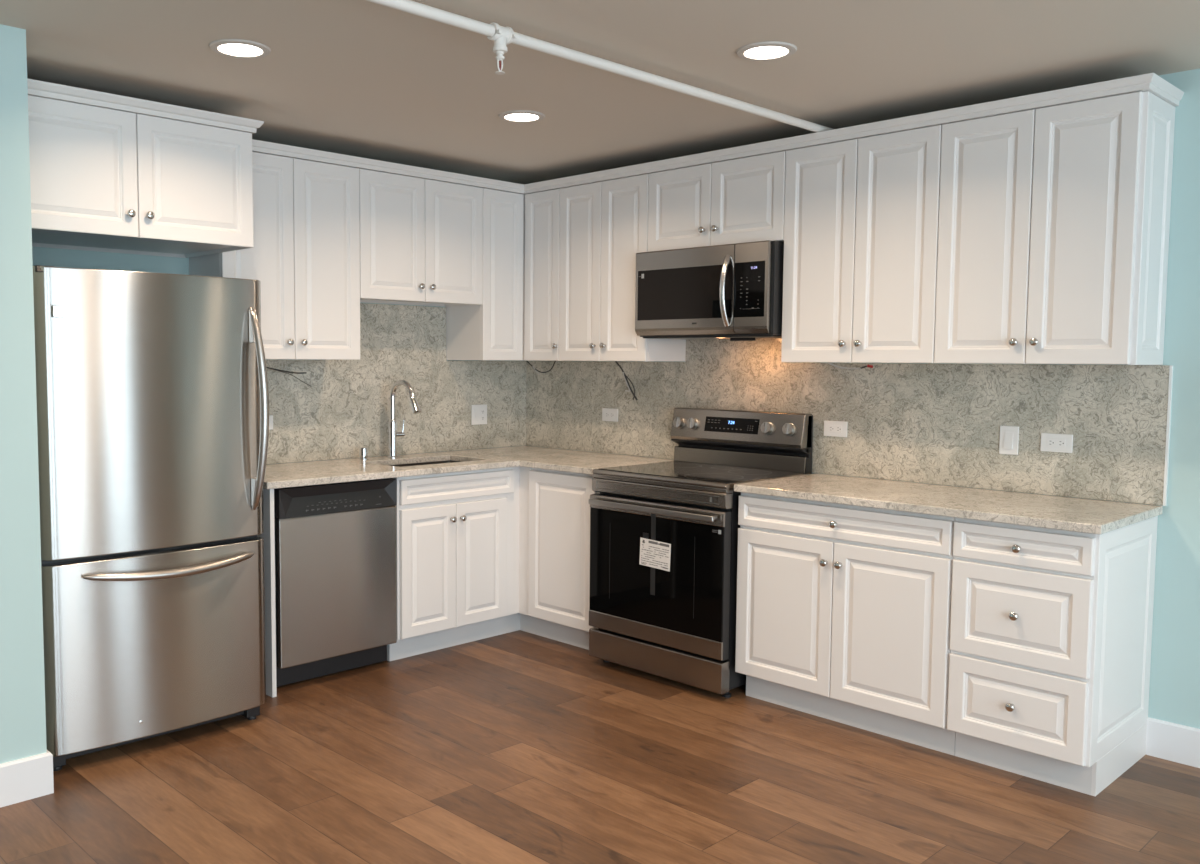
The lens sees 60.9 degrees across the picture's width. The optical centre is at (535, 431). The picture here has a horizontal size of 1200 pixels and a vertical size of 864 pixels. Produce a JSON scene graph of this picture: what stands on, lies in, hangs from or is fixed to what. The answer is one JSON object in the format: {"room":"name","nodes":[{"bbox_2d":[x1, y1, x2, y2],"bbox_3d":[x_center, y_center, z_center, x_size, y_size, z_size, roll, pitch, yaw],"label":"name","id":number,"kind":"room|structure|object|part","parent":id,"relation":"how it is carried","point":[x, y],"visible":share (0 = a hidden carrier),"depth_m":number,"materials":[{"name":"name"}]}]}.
{"room":"kitchen","nodes":[
{"label":"kitchen","id":0,"kind":"room"},
{"bbox_2d":[0,24,46,763],"bbox_3d":[-3.180,0.012,2.486,3.355,2.435,1.085,-3,6,-43],"label":"wall","id":1,"kind":"structure","parent":0,"point":[22,678],"depth_m":3.21,"materials":[{"name":"teal paint"}]},
{"bbox_2d":[0,750,53,807],"bbox_3d":[-2.824,1.187,2.195,3.369,0.136,0.074,-3,6,-43],"label":"baseboard","id":2,"kind":"structure","parent":1,"relation":"attached to","point":[31,777],"depth_m":3.27,"materials":[{"name":"white paint"}]},
{"bbox_2d":[32,247,525,464],"bbox_3d":[-1.159,-0.158,5.073,3.145,2.435,0.100,-3,6,-43],"label":"wall","id":3,"kind":"structure","parent":0,"point":[43,256],"depth_m":4.35,"materials":[{"name":"teal paint"}]},
{"bbox_2d":[28,95,253,257],"bbox_3d":[-1.687,-0.965,3.985,0.952,0.455,0.658,-3,6,-43],"label":"upper cabinet","id":4,"kind":"object","parent":3,"relation":"attached to","point":[102,179],"visible":0.95,"depth_m":3.80,"materials":[{"name":"white paint"}]},
{"bbox_3d":[-1.650,-0.938,3.622,0.462,0.454,0.020,-3,6,-43],"label":"door","id":5,"kind":"part","parent":4,"relation":"part of","materials":[{"name":"white paint"}]},
{"bbox_3d":[-1.491,-0.802,3.750,0.030,0.030,0.029,-3,6,-43],"label":"knob","id":6,"kind":"part","parent":4,"relation":"part of","materials":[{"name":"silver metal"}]},
{"bbox_2d":[27,78,263,133],"bbox_3d":[-1.546,-1.205,3.844,0.986,0.044,0.293,-3,6,-43],"label":"crown molding","id":7,"kind":"structure","parent":4,"relation":"on","point":[37,88],"depth_m":3.74,"materials":[{"name":"white paint"}]},
{"bbox_3d":[-1.440,-0.806,3.798,0.030,0.030,0.029,-3,6,-43],"label":"knob","id":8,"kind":"part","parent":4,"relation":"part of","materials":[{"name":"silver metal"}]},
{"bbox_3d":[-1.312,-0.959,3.942,0.464,0.454,0.020,-3,6,-43],"label":"door","id":9,"kind":"part","parent":4,"relation":"part of","materials":[{"name":"white paint"}]},
{"bbox_2d":[189,152,359,359],"bbox_3d":[-1.185,-0.782,4.687,0.698,0.900,0.352,-3,6,-43],"label":"upper cabinet","id":10,"kind":"object","parent":3,"relation":"attached to","point":[304,257],"visible":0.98,"depth_m":4.61,"materials":[{"name":"white paint"}]},
{"bbox_3d":[-1.218,-0.766,4.468,0.345,0.898,0.020,-3,6,-43],"label":"door","id":11,"kind":"part","parent":10,"relation":"part of","materials":[{"name":"white paint"}]},
{"bbox_2d":[267,367,309,385],"bbox_3d":[-1.202,-0.278,4.870,0.024,0.135,0.319,3,5,35],"label":"loose cable","id":12,"kind":"object","parent":10,"relation":"hanging from","point":[267,367],"visible":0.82,"depth_m":4.90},
{"bbox_3d":[-1.103,-0.401,4.571,0.030,0.030,0.029,-3,6,-43],"label":"knob","id":13,"kind":"part","parent":10,"relation":"part of","materials":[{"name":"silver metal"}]},
{"bbox_3d":[-1.052,-0.404,4.619,0.030,0.030,0.029,-3,6,-43],"label":"knob","id":14,"kind":"part","parent":10,"relation":"part of","materials":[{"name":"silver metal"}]},
{"bbox_3d":[-0.965,-0.782,4.708,0.348,0.898,0.020,-3,6,-43],"label":"door","id":15,"kind":"part","parent":10,"relation":"part of","materials":[{"name":"white paint"}]},
{"bbox_2d":[266,303,526,463],"bbox_3d":[-0.803,-0.267,5.322,2.074,0.791,0.014,-3,6,-43],"label":"backsplash","id":16,"kind":"structure","parent":3,"relation":"attached to","point":[344,409],"depth_m":5.36,"materials":[{"name":"stone"}]},
{"bbox_2d":[269,415,272,429],"bbox_3d":[-1.303,-0.041,4.850,0.115,0.070,0.009,-3,6,-43],"label":"electrical outlet","id":17,"kind":"object","parent":16,"relation":"attached to","point":[270,416],"visible":0.15,"depth_m":4.88,"materials":[{"name":"white plastic"}]},
{"bbox_2d":[471,404,486,424],"bbox_3d":[-0.320,-0.096,5.779,0.114,0.114,0.010,-3,6,-43],"label":"electrical outlet","id":18,"kind":"object","parent":16,"relation":"attached to","point":[478,412],"visible":1,"depth_m":5.77,"materials":[{"name":"white plastic"}]},
{"bbox_2d":[481,409,484,419],"bbox_3d":[-0.301,-0.096,5.793,0.029,0.066,0.002,-3,6,-43],"label":"receptacle","id":19,"kind":"object","parent":18,"relation":"attached to","point":[482,410],"depth_m":5.79,"materials":[{"name":"white plastic"}]},
{"bbox_2d":[359,169,482,306],"bbox_3d":[-0.654,-0.960,5.179,0.762,0.607,0.352,-3,6,-43],"label":"upper cabinet","id":20,"kind":"object","parent":3,"relation":"attached to","point":[421,240],"visible":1,"depth_m":5.06,"materials":[{"name":"white paint"}]},
{"bbox_3d":[-0.697,-0.944,4.950,0.382,0.606,0.020,-3,6,-43],"label":"door","id":21,"kind":"part","parent":20,"relation":"part of","materials":[{"name":"white paint"}]},
{"bbox_3d":[-0.420,-0.961,5.212,0.375,0.606,0.020,-3,6,-43],"label":"door","id":22,"kind":"part","parent":20,"relation":"part of","materials":[{"name":"white paint"}]},
{"bbox_2d":[446,188,559,360],"bbox_3d":[-0.071,-0.838,5.574,0.614,0.900,0.595,-3,6,-43],"label":"upper cabinet","id":23,"kind":"object","parent":3,"relation":"attached to","point":[517,319],"visible":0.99,"depth_m":5.45,"materials":[{"name":"white paint"}]},
{"bbox_3d":[-0.178,-0.830,5.451,0.286,0.898,0.020,-3,6,-43],"label":"door","id":24,"kind":"part","parent":23,"relation":"part of","materials":[{"name":"white paint"}]},
{"bbox_2d":[527,361,555,374],"bbox_3d":[0.033,-0.364,5.806,0.019,0.082,0.239,-3,6,-43],"label":"loose cable","id":25,"kind":"object","parent":23,"relation":"hanging from","point":[536,370],"visible":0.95,"depth_m":5.81,"materials":[{"name":"metal"}]},
{"bbox_3d":[0.036,-0.829,5.453,0.020,0.898,0.264,-3,6,-43],"label":"door","id":26,"kind":"part","parent":23,"relation":"part of","materials":[{"name":"white paint"}]},
{"bbox_2d":[0,630,1199,863],"bbox_3d":[-0.185,1.335,1.622,6.600,0.050,6.600,-3,6,-43],"label":"floor","id":27,"kind":"structure","parent":0,"point":[516,747],"depth_m":3.38,"materials":[{"name":"brown wood"}]},
{"bbox_2d":[33,265,268,770],"bbox_3d":[-1.603,0.276,3.942,0.826,1.722,0.934,-3,6,-43],"label":"refrigerator","id":28,"kind":"object","parent":27,"relation":"on","point":[152,393],"visible":0.96,"depth_m":3.61,"materials":[{"name":"grey metal"}]},
{"bbox_3d":[-1.357,-0.073,3.660,0.826,0.980,0.093,-3,6,-43],"label":"fridge door","id":29,"kind":"part","parent":28,"relation":"part of","materials":[{"name":"silver metal"}]},
{"bbox_3d":[-1.362,0.761,3.718,0.826,0.656,0.093,-3,6,-43],"label":"freezer drawer","id":30,"kind":"part","parent":28,"relation":"part of","materials":[{"name":"silver metal"}]},
{"bbox_3d":[-1.290,0.498,3.662,0.636,0.048,0.074,-3,6,-43],"label":"handle","id":31,"kind":"part","parent":28,"relation":"part of","materials":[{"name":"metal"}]},
{"bbox_3d":[-1.064,-0.397,3.845,0.024,0.125,0.042,-3,6,-43],"label":"handle mount","id":32,"kind":"part","parent":28,"relation":"part of","materials":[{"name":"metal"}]},
{"bbox_3d":[-1.067,0.234,3.890,0.024,0.110,0.042,-3,6,-43],"label":"handle mount","id":33,"kind":"part","parent":28,"relation":"part of","materials":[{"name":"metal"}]},
{"bbox_3d":[-1.046,-0.083,3.862,0.044,0.772,0.084,-3,6,-43],"label":"handle","id":34,"kind":"part","parent":28,"relation":"part of","materials":[{"name":"metal"}]},
{"bbox_2d":[258,489,276,697],"bbox_3d":[-1.308,0.661,4.476,0.019,0.882,0.616,-3,6,-43],"label":"filler panel","id":35,"kind":"object","parent":27,"relation":"on","point":[268,535],"visible":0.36,"depth_m":4.26,"materials":[{"name":"white paint"}]},
{"bbox_2d":[274,478,396,686],"bbox_3d":[-1.063,0.649,4.697,0.597,0.878,0.604,-3,6,-43],"label":"dishwasher","id":36,"kind":"object","parent":27,"relation":"on","point":[335,543],"visible":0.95,"depth_m":4.46,"materials":[{"name":"silver metal"}]},
{"bbox_2d":[274,518,279,669],"bbox_3d":[-1.078,0.598,4.710,0.591,0.778,0.560,-3,6,-43],"label":"tub","id":37,"kind":"object","parent":36,"relation":"in","point":[275,519],"depth_m":4.30,"materials":[{"name":"ceramic"}]},
{"bbox_3d":[-0.919,1.040,4.570,0.595,0.094,0.020,-3,6,-43],"label":"kick plate","id":38,"kind":"part","parent":36,"relation":"part of","materials":[{"name":"black plastic"}]},
{"bbox_3d":[-0.869,0.289,4.468,0.597,0.122,0.044,-3,6,-43],"label":"control panel","id":39,"kind":"part","parent":36,"relation":"part of","materials":[{"name":"black plastic"}]},
{"bbox_2d":[387,466,519,660],"bbox_3d":[-0.525,0.615,5.201,0.834,0.882,0.639,-3,6,-43],"label":"base cabinet","id":40,"kind":"object","parent":27,"relation":"on","point":[457,533],"visible":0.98,"depth_m":4.94,"materials":[{"name":"white paint"}]},
{"bbox_3d":[-0.509,0.659,4.832,0.322,0.606,0.020,-3,6,-43],"label":"door","id":41,"kind":"part","parent":40,"relation":"part of","materials":[{"name":"white paint"}]},
{"bbox_3d":[-0.396,0.423,4.888,0.030,0.030,0.029,-3,6,-43],"label":"knob","id":42,"kind":"part","parent":40,"relation":"part of","materials":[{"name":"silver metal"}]},
{"bbox_3d":[-0.370,0.268,4.935,0.699,0.116,0.020,-3,6,-43],"label":"drawer","id":43,"kind":"part","parent":40,"relation":"part of","materials":[{"name":"white paint"}]},
{"bbox_3d":[-0.351,0.420,4.930,0.030,0.030,0.029,-3,6,-43],"label":"knob","id":44,"kind":"part","parent":40,"relation":"part of","materials":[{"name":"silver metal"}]},
{"bbox_3d":[-0.272,0.645,5.056,0.326,0.606,0.020,-3,6,-43],"label":"door","id":45,"kind":"part","parent":40,"relation":"part of","materials":[{"name":"white paint"}]},
{"bbox_2d":[519,466,599,649],"bbox_3d":[0.298,0.615,5.259,0.610,0.882,0.638,-3,6,-43],"label":"base cabinet","id":46,"kind":"object","parent":27,"relation":"on","point":[554,507],"visible":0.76,"depth_m":5.04,"materials":[{"name":"white paint"}]},
{"bbox_2d":[263,446,673,488],"bbox_3d":[-0.399,0.176,4.923,2.044,0.030,1.167,-3,6,-43],"label":"countertop","id":47,"kind":"structure","parent":46,"relation":"on","point":[283,475],"depth_m":4.99,"materials":[{"name":"stone"}]},
{"bbox_2d":[359,447,367,459],"bbox_3d":[-0.872,0.111,5.159,0.048,0.060,0.048,-3,6,-43],"label":"air gap","id":48,"kind":"object","parent":47,"relation":"on","point":[363,450],"visible":1,"depth_m":5.14,"materials":[{"name":"silver metal"}]},
{"bbox_2d":[388,380,421,457],"bbox_3d":[-0.661,-0.062,5.188,0.093,0.402,0.233,-3,6,-43],"label":"faucet","id":49,"kind":"object","parent":47,"relation":"on","point":[393,434],"visible":1,"depth_m":5.22,"materials":[{"name":"silver metal"}]},
{"bbox_3d":[-0.705,-0.019,5.266,0.051,0.095,0.025,-2,5,-32],"label":"lever handle","id":50,"kind":"part","parent":49,"relation":"part of","materials":[{"name":"silver metal"}]},
{"bbox_3d":[-0.681,-0.162,5.185,0.174,0.202,0.029,4,5,42],"label":"spout","id":51,"kind":"part","parent":49,"relation":"part of","materials":[{"name":"silver metal"}]},
{"bbox_2d":[390,460,458,466],"bbox_3d":[-0.549,0.289,5.127,0.599,0.222,0.364,-3,6,-43],"label":"sink","id":52,"kind":"object","parent":47,"relation":"in","point":[449,461],"visible":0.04,"depth_m":5.31,"materials":[{"name":"metal"}]},
{"bbox_2d":[588,407,812,697],"bbox_3d":[0.742,0.505,4.690,0.708,1.186,0.758,-3,6,-43],"label":"electric range","id":53,"kind":"object","parent":27,"relation":"on","point":[664,535],"visible":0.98,"depth_m":4.51,"materials":[{"name":"silver metal"}]},
{"bbox_3d":[0.532,1.010,4.529,0.060,0.132,0.758,-3,6,-43],"label":"storage drawer","id":54,"kind":"part","parent":53,"relation":"part of","materials":[{"name":"silver metal"}]},
{"bbox_3d":[0.541,0.226,4.478,0.048,0.020,0.758,-3,6,-43],"label":"rail","id":55,"kind":"part","parent":53,"relation":"part of","materials":[{"name":"silver metal"}]},
{"bbox_3d":[0.539,0.268,4.479,0.052,0.064,0.758,-3,6,-43],"label":"panel","id":56,"kind":"part","parent":53,"relation":"part of","materials":[{"name":"silver metal"}]},
{"bbox_2d":[588,488,745,689],"bbox_3d":[0.742,0.630,4.699,0.708,0.855,0.758,-3,6,-43],"label":"oven","id":57,"kind":"object","parent":53,"relation":"in","point":[663,561],"depth_m":4.42,"materials":[{"name":"glass"}]},
{"bbox_3d":[0.707,-0.045,5.064,0.034,0.058,0.058,13,-6,-43],"label":"control knob","id":58,"kind":"part","parent":53,"relation":"part of","materials":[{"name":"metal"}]},
{"bbox_3d":[0.765,-0.040,5.003,0.034,0.058,0.058,13,-6,-43],"label":"control knob","id":59,"kind":"part","parent":53,"relation":"part of","materials":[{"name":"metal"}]},
{"bbox_2d":[592,461,810,488],"bbox_3d":[0.758,0.191,4.681,0.649,0.023,0.758,-3,6,-43],"label":"cooktop","id":60,"kind":"object","parent":53,"relation":"in","point":[669,474],"depth_m":4.60,"materials":[{"name":"glass"}]},
{"bbox_3d":[0.932,-0.029,4.853,0.004,0.072,0.308,13,-6,-43],"label":"display glass","id":61,"kind":"part","parent":53,"relation":"part of","materials":[{"name":"black glass"}]},
{"bbox_3d":[0.958,0.131,4.867,0.015,0.073,0.750,-3,6,-43],"label":"panel","id":62,"kind":"part","parent":53,"relation":"part of","materials":[{"name":"silver metal"}]},
{"bbox_3d":[0.964,-0.022,4.861,0.086,0.156,0.750,-3,6,-43],"label":"control panel","id":63,"kind":"part","parent":53,"relation":"part of","materials":[{"name":"silver metal"}]},
{"bbox_3d":[1.061,-0.017,4.691,0.034,0.058,0.058,13,-6,-43],"label":"control knob","id":64,"kind":"part","parent":53,"relation":"part of","materials":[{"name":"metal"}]},
{"bbox_3d":[1.140,-0.011,4.608,0.034,0.058,0.058,13,-6,-43],"label":"control knob","id":65,"kind":"part","parent":53,"relation":"part of","materials":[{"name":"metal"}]},
{"bbox_2d":[735,492,955,755],"bbox_3d":[1.357,0.701,4.123,0.639,0.882,0.902,-3,6,-43],"label":"base cabinet","id":66,"kind":"object","parent":27,"relation":"on","point":[843,612],"visible":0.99,"depth_m":3.89,"materials":[{"name":"white paint"}]},
{"bbox_3d":[0.996,0.718,4.098,0.020,0.609,0.441,-3,6,-43],"label":"door","id":67,"kind":"part","parent":66,"relation":"part of","materials":[{"name":"white paint"}]},
{"bbox_3d":[1.111,0.507,3.926,0.029,0.030,0.030,-3,6,-43],"label":"knob","id":68,"kind":"part","parent":66,"relation":"part of","materials":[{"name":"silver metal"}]},
{"bbox_3d":[1.137,0.355,3.889,0.029,0.030,0.030,-3,6,-43],"label":"knob","id":69,"kind":"part","parent":66,"relation":"part of","materials":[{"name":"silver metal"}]},
{"bbox_3d":[1.154,0.510,3.881,0.029,0.030,0.030,-3,6,-43],"label":"knob","id":70,"kind":"part","parent":66,"relation":"part of","materials":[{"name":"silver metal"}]},
{"bbox_3d":[1.155,0.352,3.906,0.020,0.122,0.897,-3,6,-43],"label":"drawer","id":71,"kind":"part","parent":66,"relation":"part of","materials":[{"name":"white paint"}]},
{"bbox_3d":[1.305,0.742,3.772,0.020,0.609,0.453,-3,6,-43],"label":"door","id":72,"kind":"part","parent":66,"relation":"part of","materials":[{"name":"white paint"}]},
{"bbox_2d":[734,473,1162,533],"bbox_3d":[1.527,0.257,3.917,0.637,0.030,1.392,-3,6,-43],"label":"countertop","id":73,"kind":"structure","parent":66,"relation":"on","point":[1092,516],"depth_m":3.73,"materials":[{"name":"stone"}]},
{"bbox_2d":[947,516,1157,795],"bbox_3d":[1.835,0.738,3.631,0.654,0.882,0.468,-3,6,-43],"label":"base cabinet","id":74,"kind":"object","parent":27,"relation":"on","point":[1051,629],"visible":1,"depth_m":3.43,"materials":[{"name":"white paint"}]},
{"bbox_3d":[1.602,0.930,3.435,0.029,0.030,0.030,-3,6,-43],"label":"knob","id":75,"kind":"part","parent":74,"relation":"part of","materials":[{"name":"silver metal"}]},
{"bbox_3d":[1.603,0.620,3.413,0.029,0.030,0.030,-3,6,-43],"label":"knob","id":76,"kind":"part","parent":74,"relation":"part of","materials":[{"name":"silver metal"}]},
{"bbox_3d":[1.605,0.391,3.397,0.029,0.030,0.030,-3,6,-43],"label":"knob","id":77,"kind":"part","parent":74,"relation":"part of","materials":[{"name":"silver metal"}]},
{"bbox_3d":[1.621,0.934,3.450,0.020,0.275,0.450,-3,6,-43],"label":"drawer","id":78,"kind":"part","parent":74,"relation":"part of","materials":[{"name":"white paint"}]},
{"bbox_3d":[1.623,0.623,3.428,0.020,0.322,0.450,-3,6,-43],"label":"drawer","id":79,"kind":"part","parent":74,"relation":"part of","materials":[{"name":"white paint"}]},
{"bbox_3d":[1.625,0.389,3.412,0.020,0.122,0.450,-3,6,-43],"label":"drawer","id":80,"kind":"part","parent":74,"relation":"part of","materials":[{"name":"white paint"}]},
{"bbox_3d":[2.010,0.692,3.481,0.602,0.767,0.012,-3,6,-43],"label":"panel","id":81,"kind":"part","parent":74,"relation":"part of","materials":[{"name":"white paint"}]},
{"bbox_2d":[0,0,1199,183],"bbox_3d":[-0.171,-1.169,1.446,6.600,0.100,6.600,-3,6,-43],"label":"ceiling","id":82,"kind":"structure","parent":0,"point":[358,78],"depth_m":3.48,"materials":[{"name":"paint"}]},
{"bbox_2d":[209,39,270,57],"bbox_3d":[-0.968,-1.251,3.335,0.196,0.008,0.196,-3,6,-43],"label":"recessed light","id":83,"kind":"object","parent":82,"relation":"in","point":[238,48],"visible":1,"depth_m":3.32,"materials":[{"name":"white plastic"}]},
{"bbox_2d":[498,110,544,121],"bbox_3d":[-0.058,-1.310,4.239,0.196,0.008,0.196,-3,6,-43],"label":"recessed light","id":84,"kind":"object","parent":82,"relation":"in","point":[514,115],"visible":1,"depth_m":4.22,"materials":[{"name":"white plastic"}]},
{"bbox_2d":[366,0,833,132],"bbox_3d":[-0.295,-1.115,2.818,4.699,0.140,0.059,-3,6,-43],"label":"pipe","id":85,"kind":"object","parent":82,"relation":"attached to","point":[502,36],"visible":1,"depth_m":3.17,"materials":[{"name":"white metal"}]},
{"bbox_2d":[736,41,796,60],"bbox_3d":[0.754,-1.241,3.330,0.196,0.008,0.196,-3,6,-43],"label":"recessed light","id":86,"kind":"object","parent":82,"relation":"in","point":[769,50],"visible":1,"depth_m":3.32,"materials":[{"name":"white plastic"}]},
{"bbox_2d":[526,68,1199,728],"bbox_3d":[2.181,-0.048,3.765,0.100,2.435,6.400,-3,6,-43],"label":"wall","id":87,"kind":"structure","parent":0,"point":[1174,690],"depth_m":3.59,"materials":[{"name":"teal paint"}]},
{"bbox_2d":[559,174,685,361],"bbox_3d":[0.435,-0.811,5.232,0.352,0.900,0.602,-3,6,-43],"label":"upper cabinet","id":88,"kind":"object","parent":87,"relation":"attached to","point":[604,224],"visible":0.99,"depth_m":5.12,"materials":[{"name":"white paint"}]},
{"bbox_3d":[0.230,-0.813,5.249,0.020,0.898,0.294,-3,6,-43],"label":"door","id":89,"kind":"part","parent":88,"relation":"part of","materials":[{"name":"white paint"}]},
{"bbox_3d":[0.438,-0.796,5.030,0.020,0.898,0.304,-3,6,-43],"label":"door","id":90,"kind":"part","parent":88,"relation":"part of","materials":[{"name":"white paint"}]},
{"bbox_2d":[615,361,637,399],"bbox_3d":[0.481,-0.268,5.365,0.135,0.207,0.026,3,5,33],"label":"loose cable","id":91,"kind":"object","parent":88,"relation":"hanging from","point":[617,363],"visible":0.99,"depth_m":5.36,"materials":[{"name":"metal"}]},
{"bbox_2d":[648,151,785,251],"bbox_3d":[0.905,-1.034,4.720,0.352,0.378,0.759,-3,6,-43],"label":"upper cabinet","id":92,"kind":"object","parent":87,"relation":"attached to","point":[742,200],"visible":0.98,"depth_m":4.59,"materials":[{"name":"white paint"}]},
{"bbox_3d":[0.673,-1.038,4.766,0.020,0.376,0.370,-3,6,-43],"label":"door","id":93,"kind":"part","parent":92,"relation":"part of","materials":[{"name":"white paint"}]},
{"bbox_3d":[0.758,-0.920,4.648,0.029,0.030,0.030,-3,6,-43],"label":"knob","id":94,"kind":"part","parent":92,"relation":"part of","materials":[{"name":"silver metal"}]},
{"bbox_2d":[635,240,783,340],"bbox_3d":[0.857,-0.630,4.714,0.437,0.420,0.756,-3,6,-43],"label":"microwave oven","id":95,"kind":"object","parent":92,"relation":"attached to","point":[734,292],"visible":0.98,"depth_m":4.55,"materials":[{"name":"silver metal"}]},
{"bbox_3d":[0.682,-0.641,4.676,0.030,0.394,0.568,-3,6,-43],"label":"door","id":96,"kind":"part","parent":95,"relation":"part of","materials":[{"name":"silver metal"}]},
{"bbox_3d":[0.828,-0.616,4.465,0.052,0.312,0.027,-3,6,-43],"label":"handle","id":97,"kind":"part","parent":95,"relation":"part of","materials":[{"name":"metal"}]},
{"bbox_3d":[0.807,-0.916,4.596,0.029,0.030,0.030,-3,6,-43],"label":"knob","id":98,"kind":"part","parent":92,"relation":"part of","materials":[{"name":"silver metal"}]},
{"bbox_3d":[0.934,-1.018,4.491,0.020,0.376,0.384,-3,6,-43],"label":"door","id":99,"kind":"part","parent":92,"relation":"part of","materials":[{"name":"white paint"}]},
{"bbox_2d":[526,338,1172,505],"bbox_3d":[1.099,-0.178,4.816,0.016,0.705,3.344,-3,6,-43],"label":"backsplash","id":100,"kind":"structure","parent":87,"relation":"attached to","point":[940,424],"depth_m":4.31,"materials":[{"name":"stone"}]},
{"bbox_2d":[602,408,617,421],"bbox_3d":[0.404,-0.090,5.541,0.009,0.070,0.115,-3,6,-43],"label":"electrical outlet","id":101,"kind":"object","parent":100,"relation":"attached to","point":[608,414],"visible":1,"depth_m":5.54,"materials":[{"name":"white plastic"}]},
{"bbox_2d":[605,412,613,417],"bbox_3d":[0.402,-0.090,5.539,0.002,0.033,0.066,-3,6,-43],"label":"receptacle","id":102,"kind":"object","parent":101,"relation":"attached to","point":[607,414],"depth_m":5.54,"materials":[{"name":"white plastic"}]},
{"bbox_2d":[824,421,847,436],"bbox_3d":[1.341,-0.011,4.555,0.009,0.070,0.115,-3,6,-43],"label":"electrical outlet","id":103,"kind":"object","parent":100,"relation":"attached to","point":[831,428],"visible":1,"depth_m":4.55,"materials":[{"name":"white plastic"}]},
{"bbox_2d":[828,425,841,432],"bbox_3d":[1.339,-0.011,4.553,0.002,0.033,0.066,-3,6,-43],"label":"receptacle","id":104,"kind":"object","parent":103,"relation":"attached to","point":[831,428],"depth_m":4.55,"materials":[{"name":"white plastic"}]},
{"bbox_2d":[999,426,1018,454],"bbox_3d":[1.861,0.035,4.006,0.012,0.112,0.073,-3,6,-43],"label":"light switch","id":105,"kind":"object","parent":100,"relation":"attached to","point":[1009,435],"visible":1,"depth_m":4.00,"materials":[{"name":"white plastic"}]},
{"bbox_2d":[1040,433,1072,452],"bbox_3d":[1.984,0.044,3.879,0.009,0.070,0.115,-3,6,-43],"label":"electrical outlet","id":106,"kind":"object","parent":100,"relation":"attached to","point":[1050,442],"visible":1,"depth_m":3.88,"materials":[{"name":"white plastic"}]},
{"bbox_2d":[1047,438,1065,447],"bbox_3d":[1.982,0.044,3.877,0.002,0.033,0.066,-3,6,-43],"label":"receptacle","id":107,"kind":"object","parent":106,"relation":"attached to","point":[1051,442],"depth_m":3.88,"materials":[{"name":"white plastic"}]},
{"bbox_3d":[2.245,0.016,3.615,0.016,0.500,0.008,-3,6,-43],"label":"edge trim","id":108,"kind":"part","parent":100,"relation":"part of","materials":[{"name":"white"}]},
{"bbox_2d":[781,125,941,362],"bbox_3d":[1.399,-0.735,4.217,0.352,0.900,0.678,-3,6,-43],"label":"upper cabinet","id":109,"kind":"object","parent":87,"relation":"attached to","point":[861,217],"visible":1,"depth_m":4.09,"materials":[{"name":"white paint"}]},
{"bbox_3d":[1.181,-0.737,4.248,0.020,0.898,0.332,-3,6,-43],"label":"door","id":110,"kind":"part","parent":109,"relation":"part of","materials":[{"name":"white paint"}]},
{"bbox_3d":[1.252,-0.359,4.162,0.029,0.030,0.030,-3,6,-43],"label":"knob","id":111,"kind":"part","parent":109,"relation":"part of","materials":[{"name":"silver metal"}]},
{"bbox_2d":[827,363,872,369],"bbox_3d":[1.357,-0.283,4.394,0.205,0.032,0.018,4,5,41],"label":"loose cable","id":112,"kind":"object","parent":109,"relation":"hanging from","point":[869,366],"visible":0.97,"depth_m":4.39,"materials":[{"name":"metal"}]},
{"bbox_3d":[1.301,-0.355,4.110,0.029,0.030,0.030,-3,6,-43],"label":"knob","id":113,"kind":"part","parent":109,"relation":"part of","materials":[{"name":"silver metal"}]},
{"bbox_3d":[1.415,-0.719,4.002,0.020,0.898,0.342,-3,6,-43],"label":"door","id":114,"kind":"part","parent":109,"relation":"part of","materials":[{"name":"white paint"}]},
{"bbox_2d":[934,91,1175,364],"bbox_3d":[1.871,-0.697,3.721,0.352,0.901,0.691,-3,6,-43],"label":"upper cabinet","id":115,"kind":"object","parent":87,"relation":"attached to","point":[1054,228],"visible":1,"depth_m":3.57,"materials":[{"name":"white paint"}]},
{"bbox_2d":[252,73,1183,194],"bbox_3d":[0.625,-1.235,4.524,3.684,0.044,1.565,2,4,16],"label":"crown molding","id":116,"kind":"structure","parent":115,"relation":"on","point":[1153,83],"depth_m":4.32,"materials":[{"name":"white paint"}]},
{"bbox_3d":[1.650,-0.700,3.755,0.020,0.898,0.335,-3,6,-43],"label":"door","id":117,"kind":"part","parent":115,"relation":"part of","materials":[{"name":"white paint"}]},
{"bbox_3d":[1.722,-0.322,3.667,0.029,0.030,0.030,-3,6,-43],"label":"knob","id":118,"kind":"part","parent":115,"relation":"part of","materials":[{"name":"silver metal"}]},
{"bbox_3d":[1.771,-0.318,3.616,0.029,0.030,0.030,-3,6,-43],"label":"knob","id":119,"kind":"part","parent":115,"relation":"part of","materials":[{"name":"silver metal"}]},
{"bbox_3d":[1.882,-0.682,3.511,0.020,0.898,0.333,-3,6,-43],"label":"door","id":120,"kind":"part","parent":115,"relation":"part of","materials":[{"name":"white paint"}]},
{"bbox_3d":[2.121,-0.679,3.495,0.300,0.901,0.017,-3,6,-43],"label":"panel","id":121,"kind":"part","parent":115,"relation":"part of","materials":[{"name":"white paint"}]},
{"bbox_2d":[1146,717,1199,767],"bbox_3d":[3.280,1.193,2.600,0.014,0.136,3.066,-3,6,-43],"label":"baseboard","id":122,"kind":"structure","parent":87,"relation":"attached to","point":[1166,740],"depth_m":3.64,"materials":[{"name":"white paint"}]}
]}

